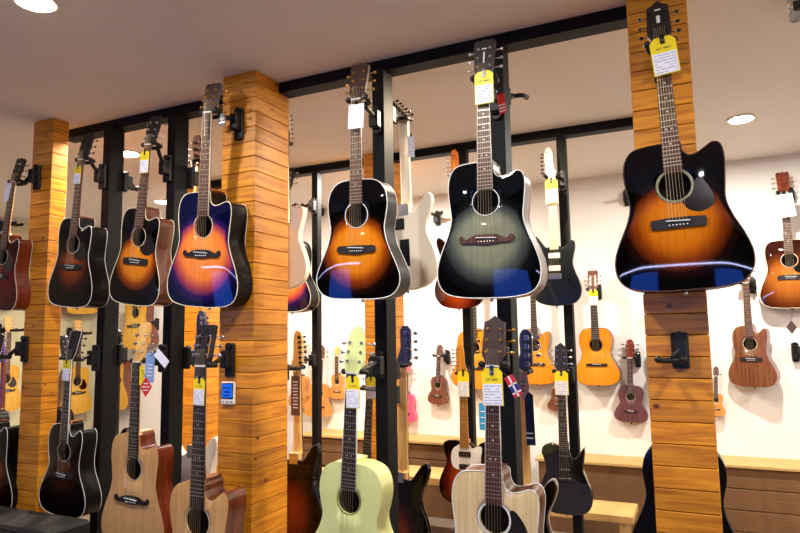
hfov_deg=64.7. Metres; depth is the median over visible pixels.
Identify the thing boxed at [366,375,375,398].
price tag
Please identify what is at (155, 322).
hanger
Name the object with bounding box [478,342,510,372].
hanger
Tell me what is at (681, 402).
wooden pillar
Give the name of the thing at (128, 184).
hanger
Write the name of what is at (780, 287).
acoustic guitar
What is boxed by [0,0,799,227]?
ceiling
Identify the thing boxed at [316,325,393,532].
acoustic guitar
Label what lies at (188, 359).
hanger
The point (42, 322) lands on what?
wooden pillar
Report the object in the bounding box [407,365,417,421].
ukulele
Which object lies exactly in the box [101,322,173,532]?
acoustic guitar
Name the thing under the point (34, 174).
hanger
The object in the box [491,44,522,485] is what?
steel post
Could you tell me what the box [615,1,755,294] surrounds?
acoustic guitar
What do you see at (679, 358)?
hanger
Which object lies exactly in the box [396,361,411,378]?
hanger
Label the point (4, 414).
acoustic guitar
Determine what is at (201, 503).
acoustic guitar
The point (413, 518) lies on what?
bass guitar
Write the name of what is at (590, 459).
wooden shelf
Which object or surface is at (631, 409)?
ukulele
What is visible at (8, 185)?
tag
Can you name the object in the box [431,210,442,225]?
hanger
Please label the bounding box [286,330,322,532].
electric guitar
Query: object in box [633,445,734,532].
acoustic guitar
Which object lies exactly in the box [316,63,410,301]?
acoustic guitar
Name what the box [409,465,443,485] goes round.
wooden shelf
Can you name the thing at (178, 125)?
steel post
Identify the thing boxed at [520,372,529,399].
tag
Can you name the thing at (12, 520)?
table
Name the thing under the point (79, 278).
acoustic guitar
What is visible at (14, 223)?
hanger
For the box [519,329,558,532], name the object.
bass guitar
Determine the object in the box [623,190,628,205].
hanger
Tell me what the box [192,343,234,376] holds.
hanger
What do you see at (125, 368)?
acoustic guitar
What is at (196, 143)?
acoustic guitar
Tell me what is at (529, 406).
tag
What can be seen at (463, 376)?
price tag
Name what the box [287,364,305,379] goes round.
hanger
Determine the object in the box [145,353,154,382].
tag
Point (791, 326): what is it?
charm
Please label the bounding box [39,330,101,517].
acoustic guitar
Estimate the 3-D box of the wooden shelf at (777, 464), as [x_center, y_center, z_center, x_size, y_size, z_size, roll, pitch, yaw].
[3.023,1.338,4.164,1.700,0.020,0.358,-4,-7,25]
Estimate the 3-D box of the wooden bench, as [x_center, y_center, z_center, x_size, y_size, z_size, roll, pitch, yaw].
[1.172,1.791,4.290,0.828,0.339,0.350,-4,-7,25]
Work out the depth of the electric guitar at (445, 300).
4.09 m
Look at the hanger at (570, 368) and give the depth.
3.76 m
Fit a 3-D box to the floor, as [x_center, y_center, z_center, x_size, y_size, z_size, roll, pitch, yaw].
[-0.467,1.739,1.567,10.980,0.100,8.140,-4,-7,25]
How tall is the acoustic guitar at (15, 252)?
0.876 m
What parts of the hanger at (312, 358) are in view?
mounting plate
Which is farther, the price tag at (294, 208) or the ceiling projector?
the price tag at (294, 208)
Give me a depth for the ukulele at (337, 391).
6.03 m
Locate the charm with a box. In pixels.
[786,309,796,333]
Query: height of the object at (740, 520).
0.139 m
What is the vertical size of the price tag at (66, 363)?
0.118 m
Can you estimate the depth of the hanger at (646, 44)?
2.12 m
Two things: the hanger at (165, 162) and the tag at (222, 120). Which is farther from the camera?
the hanger at (165, 162)
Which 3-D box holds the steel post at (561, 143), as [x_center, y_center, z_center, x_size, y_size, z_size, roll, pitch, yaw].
[1.043,0.542,3.851,0.055,2.730,0.060,-4,-7,25]
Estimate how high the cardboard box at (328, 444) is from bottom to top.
0.115 m
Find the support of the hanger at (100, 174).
attached to the steel post at (113, 145)
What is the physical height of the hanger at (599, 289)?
0.126 m
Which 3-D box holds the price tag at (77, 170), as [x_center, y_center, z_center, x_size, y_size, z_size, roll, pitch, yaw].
[-1.765,-0.502,3.452,0.048,0.108,0.042,1,-6,-14]
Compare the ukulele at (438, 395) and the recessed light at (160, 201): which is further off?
the recessed light at (160, 201)
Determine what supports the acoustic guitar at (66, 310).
hanging from the hanger
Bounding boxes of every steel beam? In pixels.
[68,95,222,142]
[211,158,362,188]
[279,6,627,98]
[393,117,632,162]
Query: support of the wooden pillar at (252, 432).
on the floor
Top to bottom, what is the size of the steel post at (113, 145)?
2.730 m
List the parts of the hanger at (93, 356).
mounting plate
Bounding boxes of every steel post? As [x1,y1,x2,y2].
[89,127,124,532]
[160,113,188,488]
[312,172,321,489]
[372,69,398,532]
[458,151,476,445]
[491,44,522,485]
[556,136,583,532]
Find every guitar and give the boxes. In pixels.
[0,158,32,310]
[0,317,20,411]
[0,333,19,507]
[0,342,8,419]
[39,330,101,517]
[48,133,109,309]
[56,335,73,422]
[57,320,91,413]
[61,307,96,315]
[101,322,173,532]
[109,116,173,307]
[115,330,128,435]
[119,312,130,410]
[122,304,158,348]
[167,83,252,309]
[170,325,245,532]
[181,310,217,481]
[188,135,201,191]
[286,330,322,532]
[287,113,309,289]
[287,167,318,313]
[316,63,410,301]
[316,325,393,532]
[362,355,374,458]
[393,100,438,292]
[397,326,431,532]
[435,149,482,310]
[437,38,547,301]
[439,344,484,502]
[452,307,484,389]
[452,316,545,532]
[519,296,556,385]
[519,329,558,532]
[532,147,582,307]
[541,343,593,515]
[577,270,621,386]
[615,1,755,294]
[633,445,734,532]
[728,271,779,387]
[759,172,799,309]
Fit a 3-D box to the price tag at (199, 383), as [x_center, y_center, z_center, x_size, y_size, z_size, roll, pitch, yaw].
[-0.854,0.529,2.680,0.048,0.123,0.044,1,-7,-17]
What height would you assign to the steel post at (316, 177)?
2.730 m
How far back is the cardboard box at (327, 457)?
5.69 m
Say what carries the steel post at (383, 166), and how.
on the floor
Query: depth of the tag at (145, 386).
2.89 m
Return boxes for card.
[472,383,484,429]
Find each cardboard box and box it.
[303,436,362,453]
[303,450,341,464]
[409,443,501,460]
[409,458,446,467]
[423,485,453,518]
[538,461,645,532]
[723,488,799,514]
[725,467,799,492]
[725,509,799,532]
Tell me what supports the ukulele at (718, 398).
attached to the wall at (764, 422)
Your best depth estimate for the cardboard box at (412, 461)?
5.28 m
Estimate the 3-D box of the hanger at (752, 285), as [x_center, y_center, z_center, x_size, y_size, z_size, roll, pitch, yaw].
[2.551,0.136,4.640,0.121,0.126,0.134,-4,-7,25]
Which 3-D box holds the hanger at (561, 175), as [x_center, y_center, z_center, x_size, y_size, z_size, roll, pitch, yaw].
[0.955,-0.537,3.899,0.119,0.126,0.134,-4,-7,25]
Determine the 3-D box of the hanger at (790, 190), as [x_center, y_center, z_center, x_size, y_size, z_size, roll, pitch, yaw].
[2.800,-0.517,4.589,0.125,0.126,0.134,-4,-7,25]
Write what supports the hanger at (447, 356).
attached to the wall at (764, 422)
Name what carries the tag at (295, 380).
hanging from the electric guitar at (304, 507)
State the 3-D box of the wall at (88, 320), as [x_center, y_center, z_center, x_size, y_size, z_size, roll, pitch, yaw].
[-5.409,0.635,4.023,0.100,2.785,7.940,-4,-7,25]
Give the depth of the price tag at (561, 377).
3.70 m
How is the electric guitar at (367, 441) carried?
hanging from the hanger at (363, 387)
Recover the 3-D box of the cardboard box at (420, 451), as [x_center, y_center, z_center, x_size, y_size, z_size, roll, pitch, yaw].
[0.506,1.558,5.335,0.834,0.115,0.321,-4,-7,25]
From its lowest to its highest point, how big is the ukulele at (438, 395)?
0.538 m
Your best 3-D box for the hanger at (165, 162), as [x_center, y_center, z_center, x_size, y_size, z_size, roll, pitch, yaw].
[-1.270,-0.553,3.339,0.118,0.175,0.184,-4,-7,25]
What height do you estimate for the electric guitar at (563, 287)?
0.995 m
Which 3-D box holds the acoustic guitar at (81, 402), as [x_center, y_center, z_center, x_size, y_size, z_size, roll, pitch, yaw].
[-3.702,1.144,7.181,0.145,1.074,0.404,-4,-7,25]
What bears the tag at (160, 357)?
hanging from the acoustic guitar at (139, 496)
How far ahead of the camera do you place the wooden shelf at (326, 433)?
5.55 m
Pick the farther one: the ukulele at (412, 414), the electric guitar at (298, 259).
the ukulele at (412, 414)
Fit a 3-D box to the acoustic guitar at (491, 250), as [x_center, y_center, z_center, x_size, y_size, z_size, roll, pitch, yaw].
[0.330,-0.365,2.379,0.395,0.996,0.146,-4,-7,25]
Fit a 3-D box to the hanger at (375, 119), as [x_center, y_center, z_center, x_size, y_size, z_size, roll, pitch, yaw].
[-0.130,-0.685,2.756,0.107,0.126,0.312,-3,-7,20]
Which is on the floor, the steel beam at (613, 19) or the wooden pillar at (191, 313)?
the wooden pillar at (191, 313)
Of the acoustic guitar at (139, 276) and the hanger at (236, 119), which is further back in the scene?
the acoustic guitar at (139, 276)
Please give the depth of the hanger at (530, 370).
2.79 m
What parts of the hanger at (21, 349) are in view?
arm, mounting plate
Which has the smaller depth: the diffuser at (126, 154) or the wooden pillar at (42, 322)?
the wooden pillar at (42, 322)
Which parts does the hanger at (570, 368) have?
mounting plate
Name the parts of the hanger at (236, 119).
arm, mounting plate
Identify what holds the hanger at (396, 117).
attached to the steel post at (383, 166)
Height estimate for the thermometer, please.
0.104 m
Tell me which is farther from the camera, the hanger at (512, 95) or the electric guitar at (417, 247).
the electric guitar at (417, 247)
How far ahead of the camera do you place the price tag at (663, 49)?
2.06 m
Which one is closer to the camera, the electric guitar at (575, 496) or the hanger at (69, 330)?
the electric guitar at (575, 496)
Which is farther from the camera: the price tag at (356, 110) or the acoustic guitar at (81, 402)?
the acoustic guitar at (81, 402)
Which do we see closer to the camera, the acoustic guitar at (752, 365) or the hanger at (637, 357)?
the acoustic guitar at (752, 365)
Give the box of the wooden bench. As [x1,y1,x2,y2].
[550,500,637,532]
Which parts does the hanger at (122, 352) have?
mounting plate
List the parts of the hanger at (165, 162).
arm, mounting plate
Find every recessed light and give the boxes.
[13,0,57,12]
[124,150,139,156]
[154,199,165,203]
[727,114,754,123]
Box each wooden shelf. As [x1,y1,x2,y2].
[303,429,484,445]
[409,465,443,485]
[535,453,643,467]
[721,455,799,471]
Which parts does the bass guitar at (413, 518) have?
neck plate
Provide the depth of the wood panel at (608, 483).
4.67 m
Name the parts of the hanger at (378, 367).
arm, mounting plate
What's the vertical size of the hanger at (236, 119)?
0.158 m
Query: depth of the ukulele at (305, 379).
6.19 m
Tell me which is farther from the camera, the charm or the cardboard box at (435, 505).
the cardboard box at (435, 505)
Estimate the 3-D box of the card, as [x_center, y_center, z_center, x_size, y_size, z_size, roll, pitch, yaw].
[0.469,0.850,3.926,0.048,0.290,0.322,1,-6,-14]
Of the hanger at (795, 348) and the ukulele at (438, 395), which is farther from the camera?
the ukulele at (438, 395)
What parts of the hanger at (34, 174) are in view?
mounting plate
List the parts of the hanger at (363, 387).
arm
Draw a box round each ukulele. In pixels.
[288,339,309,407]
[303,346,332,416]
[329,346,344,399]
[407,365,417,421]
[428,345,448,405]
[547,388,557,411]
[614,339,648,423]
[713,367,725,416]
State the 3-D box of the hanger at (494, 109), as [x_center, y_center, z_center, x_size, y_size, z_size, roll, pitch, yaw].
[0.372,-0.697,2.502,0.108,0.126,0.338,-4,-7,22]
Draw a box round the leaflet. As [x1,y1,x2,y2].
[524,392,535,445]
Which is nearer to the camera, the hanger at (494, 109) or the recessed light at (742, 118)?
the hanger at (494, 109)
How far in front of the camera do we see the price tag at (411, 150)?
3.10 m
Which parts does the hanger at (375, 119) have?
arm, mounting plate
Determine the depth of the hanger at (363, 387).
3.36 m
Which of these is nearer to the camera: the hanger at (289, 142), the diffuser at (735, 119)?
the hanger at (289, 142)
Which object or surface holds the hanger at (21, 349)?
attached to the wooden pillar at (42, 322)
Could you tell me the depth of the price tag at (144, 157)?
3.24 m
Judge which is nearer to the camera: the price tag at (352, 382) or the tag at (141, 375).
the price tag at (352, 382)
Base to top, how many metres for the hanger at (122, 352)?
0.130 m
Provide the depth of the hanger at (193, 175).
3.50 m
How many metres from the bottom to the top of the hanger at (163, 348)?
0.146 m
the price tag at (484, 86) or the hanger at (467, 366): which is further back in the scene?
the hanger at (467, 366)
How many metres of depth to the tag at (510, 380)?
2.11 m
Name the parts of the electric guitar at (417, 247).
neck plate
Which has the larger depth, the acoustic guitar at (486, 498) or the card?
the card
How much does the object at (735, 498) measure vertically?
0.139 m
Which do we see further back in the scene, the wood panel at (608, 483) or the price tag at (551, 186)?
the wood panel at (608, 483)
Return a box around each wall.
[0,219,95,429]
[91,153,799,483]
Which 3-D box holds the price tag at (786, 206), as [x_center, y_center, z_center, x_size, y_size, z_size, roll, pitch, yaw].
[2.747,-0.441,4.493,0.115,0.192,0.032,-4,-7,25]
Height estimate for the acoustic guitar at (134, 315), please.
1.195 m
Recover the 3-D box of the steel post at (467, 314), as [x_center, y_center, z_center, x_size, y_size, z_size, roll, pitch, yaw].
[0.451,0.582,4.128,0.055,2.730,0.060,-4,-7,25]
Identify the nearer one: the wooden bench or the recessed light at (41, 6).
the recessed light at (41, 6)
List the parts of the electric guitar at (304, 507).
neck plate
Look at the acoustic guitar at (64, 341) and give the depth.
4.02 m
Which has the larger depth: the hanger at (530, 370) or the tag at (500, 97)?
the hanger at (530, 370)
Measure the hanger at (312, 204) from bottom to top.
0.126 m
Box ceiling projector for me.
[787,0,799,22]
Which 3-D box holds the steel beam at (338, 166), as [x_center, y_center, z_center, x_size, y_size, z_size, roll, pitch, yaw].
[-0.880,-0.715,4.892,1.460,0.055,0.080,-4,-7,25]
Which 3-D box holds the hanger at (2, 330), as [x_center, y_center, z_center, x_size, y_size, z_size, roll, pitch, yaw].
[-4.047,0.675,6.520,0.272,0.169,0.141,-1,-6,2]
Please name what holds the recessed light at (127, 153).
in the ceiling
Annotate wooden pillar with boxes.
[16,118,68,513]
[182,188,221,472]
[217,70,288,532]
[363,154,403,459]
[626,0,722,532]
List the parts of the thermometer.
screen frame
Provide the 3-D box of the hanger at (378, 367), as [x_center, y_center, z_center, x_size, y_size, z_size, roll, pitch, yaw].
[-0.127,0.420,2.642,0.108,0.126,0.304,-4,-7,25]
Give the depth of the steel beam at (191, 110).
3.63 m
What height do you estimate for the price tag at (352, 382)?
0.132 m
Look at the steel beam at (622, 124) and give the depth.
4.03 m
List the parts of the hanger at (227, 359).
arm, mounting plate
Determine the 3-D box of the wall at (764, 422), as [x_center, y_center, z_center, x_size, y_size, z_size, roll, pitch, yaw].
[1.226,0.675,5.341,10.980,2.785,0.100,-4,-7,25]
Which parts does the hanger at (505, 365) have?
mounting plate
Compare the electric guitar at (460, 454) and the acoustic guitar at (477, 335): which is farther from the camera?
the acoustic guitar at (477, 335)
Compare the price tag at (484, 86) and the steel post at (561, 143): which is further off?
the steel post at (561, 143)
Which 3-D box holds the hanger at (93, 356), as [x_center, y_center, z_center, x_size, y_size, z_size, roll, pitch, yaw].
[-1.728,0.503,3.448,0.108,0.146,0.184,-4,-7,25]
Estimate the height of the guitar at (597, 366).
0.926 m
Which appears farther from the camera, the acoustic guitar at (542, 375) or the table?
the acoustic guitar at (542, 375)
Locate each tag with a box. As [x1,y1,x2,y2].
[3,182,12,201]
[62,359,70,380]
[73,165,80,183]
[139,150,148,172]
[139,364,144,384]
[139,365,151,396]
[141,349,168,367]
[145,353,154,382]
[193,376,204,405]
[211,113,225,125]
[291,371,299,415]
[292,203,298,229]
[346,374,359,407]
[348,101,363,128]
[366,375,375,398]
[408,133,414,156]
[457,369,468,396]
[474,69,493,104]
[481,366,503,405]
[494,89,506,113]
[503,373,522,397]
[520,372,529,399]
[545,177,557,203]
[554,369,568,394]
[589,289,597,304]
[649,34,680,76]
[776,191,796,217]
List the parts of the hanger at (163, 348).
mounting plate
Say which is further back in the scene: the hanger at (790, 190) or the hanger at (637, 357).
the hanger at (637, 357)
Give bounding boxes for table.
[0,506,89,532]
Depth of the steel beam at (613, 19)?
2.78 m
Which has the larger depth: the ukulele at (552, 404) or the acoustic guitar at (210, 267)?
the ukulele at (552, 404)
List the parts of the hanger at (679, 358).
arm, mounting plate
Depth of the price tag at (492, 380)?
2.11 m
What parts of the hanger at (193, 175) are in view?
mounting plate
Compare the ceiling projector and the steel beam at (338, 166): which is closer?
the ceiling projector
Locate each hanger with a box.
[0,219,23,231]
[0,324,23,334]
[0,336,28,361]
[7,164,41,189]
[63,345,100,370]
[66,328,91,340]
[75,156,106,189]
[117,343,127,364]
[123,171,148,191]
[129,344,167,371]
[141,140,172,182]
[144,318,158,329]
[184,346,200,368]
[188,159,199,188]
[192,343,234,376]
[200,107,243,140]
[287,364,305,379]
[288,131,292,145]
[292,197,316,214]
[303,351,316,368]
[341,351,384,379]
[346,94,381,133]
[360,385,399,403]
[393,106,412,124]
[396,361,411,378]
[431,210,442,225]
[432,350,449,363]
[455,365,471,384]
[470,71,501,119]
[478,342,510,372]
[509,87,528,104]
[519,368,533,386]
[543,170,565,190]
[552,363,574,383]
[586,284,601,299]
[622,351,640,366]
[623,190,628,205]
[643,36,677,83]
[654,331,689,368]
[739,277,756,293]
[776,187,794,200]
[791,342,799,361]
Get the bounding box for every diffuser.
[124,152,137,156]
[730,116,752,123]
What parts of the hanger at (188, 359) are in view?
mounting plate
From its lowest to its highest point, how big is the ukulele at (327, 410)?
0.694 m
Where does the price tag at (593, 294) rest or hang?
hanging from the guitar at (597, 366)
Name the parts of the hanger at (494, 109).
mounting plate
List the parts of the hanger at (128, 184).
mounting plate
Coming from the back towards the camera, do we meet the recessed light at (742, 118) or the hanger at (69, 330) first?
the hanger at (69, 330)
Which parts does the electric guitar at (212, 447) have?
neck plate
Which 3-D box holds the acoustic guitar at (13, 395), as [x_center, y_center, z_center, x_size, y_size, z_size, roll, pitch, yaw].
[-4.050,1.001,6.446,0.132,0.980,0.377,-4,-8,25]
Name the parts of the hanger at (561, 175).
mounting plate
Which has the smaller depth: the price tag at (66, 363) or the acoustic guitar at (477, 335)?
the price tag at (66, 363)
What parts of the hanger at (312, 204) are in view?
mounting plate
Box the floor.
[80,514,567,532]
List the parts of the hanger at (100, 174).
arm, mounting plate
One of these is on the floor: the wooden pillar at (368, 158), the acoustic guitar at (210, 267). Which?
the wooden pillar at (368, 158)
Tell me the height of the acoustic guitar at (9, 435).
1.014 m
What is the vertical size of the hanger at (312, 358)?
0.126 m
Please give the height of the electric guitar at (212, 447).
1.246 m
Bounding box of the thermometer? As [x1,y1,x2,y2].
[221,382,235,404]
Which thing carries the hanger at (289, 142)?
attached to the wooden pillar at (252, 432)
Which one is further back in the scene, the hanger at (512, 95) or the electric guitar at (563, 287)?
the electric guitar at (563, 287)
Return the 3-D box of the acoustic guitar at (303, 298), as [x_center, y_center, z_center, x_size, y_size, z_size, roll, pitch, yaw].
[-0.799,-0.196,4.681,0.412,1.102,0.148,-5,-7,25]
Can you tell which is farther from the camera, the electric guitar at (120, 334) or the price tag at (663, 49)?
the electric guitar at (120, 334)

